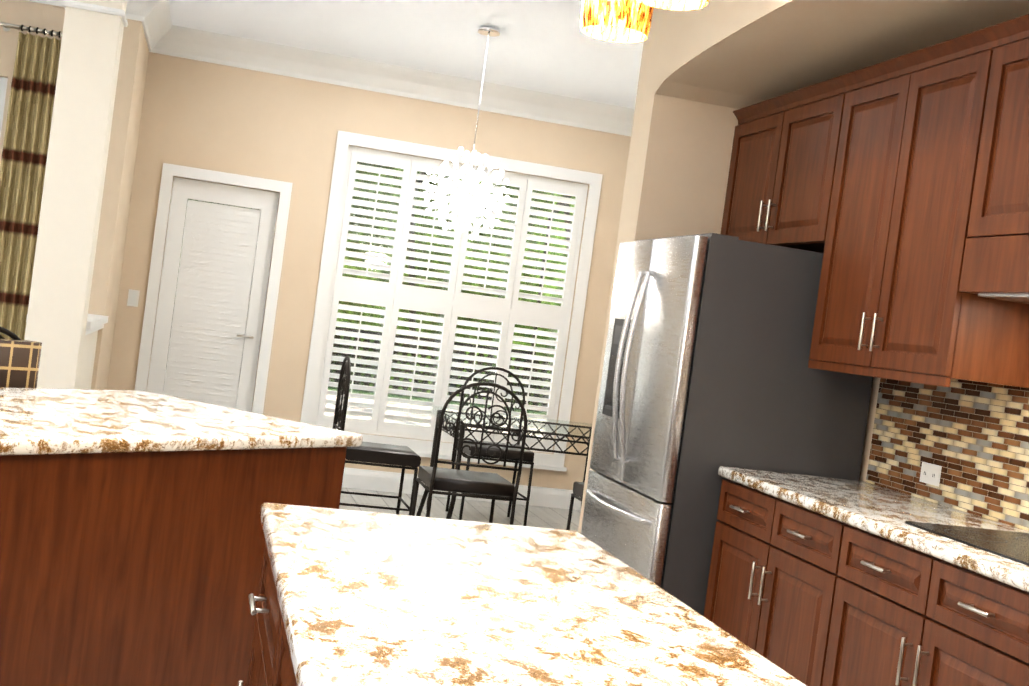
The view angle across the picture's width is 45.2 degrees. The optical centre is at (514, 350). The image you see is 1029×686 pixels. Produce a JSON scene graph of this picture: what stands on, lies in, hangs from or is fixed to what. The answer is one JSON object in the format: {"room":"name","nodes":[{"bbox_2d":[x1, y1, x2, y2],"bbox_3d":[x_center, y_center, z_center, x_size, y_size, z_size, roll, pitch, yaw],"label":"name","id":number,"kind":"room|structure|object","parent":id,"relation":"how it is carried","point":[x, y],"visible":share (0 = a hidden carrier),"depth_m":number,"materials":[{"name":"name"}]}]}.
{"room":"kitchen","nodes":[
{"label":"kitchen","id":0,"kind":"room"},
{"bbox_2d":[0,0,143,389],"bbox_3d":[-5.356,-1.049,6.913,6.000,3.050,0.200,7,1,-14],"label":"wall","id":1,"kind":"structure","parent":0,"point":[120,166],"depth_m":7.53,"materials":[{"name":"paint"}]},
{"bbox_2d":[0,77,7,137],"bbox_3d":[-4.968,-0.670,7.016,3.684,2.397,0.125,7,1,-14],"label":"sliding door","id":2,"kind":"structure","parent":1,"relation":"in","point":[3,84],"depth_m":7.38,"materials":[{"name":"white"}]},
{"bbox_2d":[0,22,61,37],"bbox_3d":[-4.783,-2.141,6.832,4.695,0.044,0.114,7,1,-14],"label":"curtain rod","id":3,"kind":"object","parent":1,"relation":"attached to","point":[9,26],"visible":0.77,"depth_m":7.28,"materials":[{"name":"silver metal"}]},
{"bbox_2d":[0,32,60,339],"bbox_3d":[-2.974,-0.544,7.326,0.264,2.651,0.079,7,1,-14],"label":"curtain","id":4,"kind":"object","parent":3,"relation":"hanging from","point":[28,127],"visible":0.79,"depth_m":7.32,"materials":[{"name":"fabric"}]},
{"bbox_2d":[26,0,169,27],"bbox_3d":[-4.967,-2.439,6.762,5.934,0.185,0.134,7,1,-14],"label":"crown molding","id":5,"kind":"structure","parent":1,"relation":"attached to","point":[152,13],"depth_m":7.49,"materials":[{"name":"white paint"}]},
{"bbox_2d":[24,0,127,388],"bbox_3d":[-2.389,-0.652,6.798,0.404,3.050,1.487,7,1,-14],"label":"wall column","id":6,"kind":"structure","parent":0,"point":[63,326],"depth_m":6.15,"materials":[{"name":"beige paint"}]},
{"bbox_2d":[100,34,148,389],"bbox_3d":[-2.695,-0.721,8.120,0.210,3.050,0.810,7,1,-14],"label":"wall","id":7,"kind":"structure","parent":0,"point":[143,67],"depth_m":8.28,"materials":[{"name":"paint"}]},
{"bbox_2d":[142,14,173,55],"bbox_3d":[-2.302,-2.110,7.972,0.134,0.185,0.840,7,1,-14],"label":"crown molding","id":8,"kind":"structure","parent":7,"relation":"attached to","point":[163,35],"depth_m":8.42,"materials":[{"name":"white paint"}]},
{"bbox_2d":[107,52,630,489],"bbox_3d":[-0.840,-0.495,9.112,4.300,3.050,0.200,7,1,-14],"label":"wall","id":9,"kind":"structure","parent":0,"point":[222,118],"depth_m":8.83,"materials":[{"name":"paint"}]},
{"bbox_2d":[127,289,139,306],"bbox_3d":[-2.640,-0.364,8.565,0.072,0.115,0.008,7,1,-14],"label":"wall plate","id":10,"kind":"object","parent":9,"relation":"attached to","point":[133,297],"visible":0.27,"depth_m":8.55,"materials":[{"name":"white plastic"}]},
{"bbox_2d":[135,163,292,414],"bbox_3d":[-2.155,-0.195,8.736,0.890,2.125,0.110,7,1,-14],"label":"door","id":11,"kind":"structure","parent":9,"relation":"in","point":[208,329],"depth_m":8.75,"materials":[{"name":"white painted wood"},{"name":"metal"}]},
{"bbox_2d":[152,25,634,136],"bbox_3d":[-0.611,-1.906,8.921,3.900,0.185,0.134,7,1,-14],"label":"crown molding","id":12,"kind":"structure","parent":9,"relation":"attached to","point":[189,43],"depth_m":8.86,"materials":[{"name":"white paint"}]},
{"bbox_2d":[300,130,602,471],"bbox_3d":[-0.466,-0.336,9.177,2.040,2.260,0.220,7,1,-14],"label":"window shutters","id":13,"kind":"object","parent":9,"relation":"attached to","point":[394,295],"visible":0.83,"depth_m":9.13,"materials":[{"name":"white wood"}]},
{"bbox_2d":[342,467,580,509],"bbox_3d":[-0.480,1.017,9.169,2.730,0.146,0.020,7,1,-14],"label":"baseboard","id":14,"kind":"structure","parent":9,"relation":"attached to","point":[366,479],"depth_m":9.08,"materials":[{"name":"white"}]},
{"bbox_2d":[169,0,643,108],"bbox_3d":[-2.035,-2.120,2.772,10.100,0.120,11.750,7,1,-14],"label":"ceiling","id":15,"kind":"structure","parent":0,"point":[548,46],"depth_m":7.80,"materials":[{"name":"white paint"}]},
{"bbox_2d":[423,26,509,239],"bbox_3d":[-0.234,-1.285,7.311,0.516,1.248,0.518,7,1,-14],"label":"chandelier","id":16,"kind":"object","parent":15,"relation":"hanging from","point":[467,191],"visible":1,"depth_m":7.29,"materials":[{"name":"white glass"}]},
{"bbox_2d":[581,0,708,42],"bbox_3d":[0.261,-1.148,2.046,0.210,1.169,0.940,7,1,-14],"label":"pendant light","id":17,"kind":"object","parent":15,"relation":"hanging from","point":[624,21],"visible":1,"depth_m":2.19,"materials":[{"name":"yellow glass"}]},
{"bbox_2d":[339,488,580,531],"bbox_3d":[-2.453,1.022,2.838,10.100,0.120,11.750,7,1,-14],"label":"floor","id":18,"kind":"structure","parent":0,"point":[537,516],"depth_m":8.67,"materials":[{"name":"tile"}]},
{"bbox_2d":[0,327,41,387],"bbox_3d":[-1.628,0.488,3.970,0.430,1.110,0.400,8,1,31],"label":"counter stool","id":19,"kind":"object","parent":18,"relation":"on","point":[19,362],"visible":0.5,"depth_m":4.09,"materials":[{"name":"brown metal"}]},
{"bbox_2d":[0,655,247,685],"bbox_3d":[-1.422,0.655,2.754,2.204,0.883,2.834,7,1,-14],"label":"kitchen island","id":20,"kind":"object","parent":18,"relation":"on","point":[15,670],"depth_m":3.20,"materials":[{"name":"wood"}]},
{"bbox_2d":[0,387,362,670],"bbox_3d":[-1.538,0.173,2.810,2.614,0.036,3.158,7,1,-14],"label":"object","id":21,"kind":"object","parent":20,"relation":"on","point":[131,530],"depth_m":3.32,"materials":[{"name":"brown wood"}]},
{"bbox_2d":[238,519,293,685],"bbox_3d":[-0.117,0.853,2.009,0.683,0.864,1.290,7,1,-14],"label":"kitchen island","id":22,"kind":"object","parent":18,"relation":"on","point":[269,665],"depth_m":2.20,"materials":[{"name":"brown wood"}]},
{"bbox_2d":[260,503,806,685],"bbox_3d":[-0.032,0.411,2.006,0.700,0.036,1.350,7,1,-14],"label":"island countertop","id":23,"kind":"structure","parent":22,"relation":"on","point":[365,598],"depth_m":1.88,"materials":[{"name":"white stone"}]},
{"bbox_2d":[332,356,420,515],"bbox_3d":[-0.818,0.567,7.266,0.480,1.030,0.460,7,1,-14],"label":"dining chair","id":24,"kind":"object","parent":18,"relation":"on","point":[384,455],"visible":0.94,"depth_m":7.10,"materials":[{"name":"grey metal"}]},
{"bbox_2d":[411,382,526,524],"bbox_3d":[-0.251,0.658,6.504,0.460,1.030,0.480,7,1,-14],"label":"dining chair","id":25,"kind":"object","parent":18,"relation":"on","point":[492,485],"visible":0.92,"depth_m":6.31,"materials":[{"name":"grey metal"}]},
{"bbox_2d":[445,367,533,525],"bbox_3d":[-0.132,0.635,8.337,0.460,1.030,0.480,7,1,-14],"label":"dining chair","id":26,"kind":"object","parent":18,"relation":"on","point":[514,455],"visible":0.54,"depth_m":8.23,"materials":[{"name":"grey metal"}]},
{"bbox_2d":[416,405,591,518],"bbox_3d":[0.059,0.816,7.497,1.250,0.763,0.950,7,1,-14],"label":"dining table","id":27,"kind":"object","parent":18,"relation":"on","point":[462,429],"visible":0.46,"depth_m":7.30,"materials":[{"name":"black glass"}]},
{"bbox_2d":[566,481,584,529],"bbox_3d":[0.596,0.766,6.719,0.460,1.030,0.480,7,1,-14],"label":"dining chair","id":28,"kind":"object","parent":18,"relation":"on","point":[578,489],"visible":0.02,"depth_m":6.86,"materials":[{"name":"grey metal"}]},
{"bbox_2d":[581,233,872,615],"bbox_3d":[0.808,0.451,5.151,0.886,1.775,0.900,7,1,-14],"label":"fridge","id":29,"kind":"object","parent":18,"relation":"on","point":[707,372],"visible":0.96,"depth_m":4.72,"materials":[{"name":"grey metal"}]},
{"bbox_2d":[704,479,851,685],"bbox_3d":[1.134,0.969,4.257,0.611,0.870,0.984,7,1,-14],"label":"base cabinet","id":30,"kind":"object","parent":18,"relation":"on","point":[776,579],"depth_m":4.11,"materials":[{"name":"brown wood"}]},
{"bbox_2d":[832,530,1028,685],"bbox_3d":[1.352,1.016,3.376,0.611,0.870,1.088,7,1,-14],"label":"base cabinet","id":31,"kind":"object","parent":18,"relation":"on","point":[907,618],"depth_m":3.30,"materials":[{"name":"brown wood"}]},
{"bbox_2d":[718,466,1028,593],"bbox_3d":[1.433,0.571,3.254,0.623,0.040,3.053,7,1,-14],"label":"countertop","id":32,"kind":"structure","parent":31,"relation":"on","point":[873,509],"depth_m":3.89,"materials":[{"name":"white stone"}]},
{"bbox_2d":[900,518,1028,565],"bbox_3d":[1.438,0.546,3.310,0.440,0.007,0.750,7,1,-14],"label":"cooktop","id":33,"kind":"object","parent":32,"relation":"in","point":[1014,544],"depth_m":3.49,"materials":[{"name":"black glass"}]},
{"bbox_2d":[578,0,1028,533],"bbox_3d":[1.878,0.016,1.972,0.960,3.050,8.100,7,1,-14],"label":"wall","id":34,"kind":"structure","parent":0,"point":[708,69],"depth_m":4.68,"materials":[{"name":"paint"}]},
{"bbox_2d":[721,75,843,250],"bbox_3d":[1.254,-0.727,5.177,0.346,0.624,0.998,7,1,-14],"label":"upper cabinet","id":35,"kind":"object","parent":34,"relation":"attached to","point":[784,146],"depth_m":5.07,"materials":[{"name":"brown wood"}]},
{"bbox_2d":[808,21,1028,393],"bbox_3d":[1.453,-0.454,4.259,0.346,1.074,1.028,7,1,-14],"label":"upper cabinet","id":36,"kind":"object","parent":34,"relation":"attached to","point":[895,191],"depth_m":4.07,"materials":[{"name":"brown wood"}]},
{"bbox_2d":[968,14,1028,305],"bbox_3d":[1.691,-0.537,3.364,0.346,0.809,0.934,7,1,-14],"label":"upper cabinet","id":37,"kind":"object","parent":34,"relation":"attached to","point":[1000,267],"depth_m":3.63,"materials":[{"name":"brown wood"}]},
{"label":"outside","id":38,"kind":"structure","parent":0,"visible":0},
{"bbox_2d":[163,373,544,436],"bbox_3d":[-7.543,0.250,11.997,21.000,0.288,10.570,7,1,-14],"label":"lanai","id":39,"kind":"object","parent":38,"point":[393,412],"depth_m":16.31,"materials":[{"name":"white"}]},
{"bbox_2d":[238,172,573,421],"bbox_3d":[-7.582,-2.081,12.256,18.540,4.312,7.255,7,1,-14],"label":"cage","id":40,"kind":"object","parent":39,"relation":"on","point":[455,343],"depth_m":17.66,"materials":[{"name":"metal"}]},
{"bbox_2d":[327,386,546,414],"bbox_3d":[-12.465,-0.782,27.780,55.000,0.180,22.500,7,1,-14],"label":"lawn","id":41,"kind":"structure","parent":38,"point":[429,399],"depth_m":19.61,"materials":[{"name":"green plant"}]},
{"bbox_2d":[166,310,552,406],"bbox_3d":[-11.492,-1.011,17.940,36.100,0.940,1.220,7,1,-14],"label":"fence","id":42,"kind":"object","parent":41,"relation":"on","point":[434,374],"depth_m":20.13,"materials":[{"name":"grey"}]},
{"bbox_2d":[174,161,574,364],"bbox_3d":[-12.203,-5.678,23.073,52.000,12.250,9.935,7,1,-14],"label":"trees","id":43,"kind":"object","parent":41,"relation":"on","point":[445,271],"depth_m":24.11,"materials":[{"name":"green plant"}]}
]}

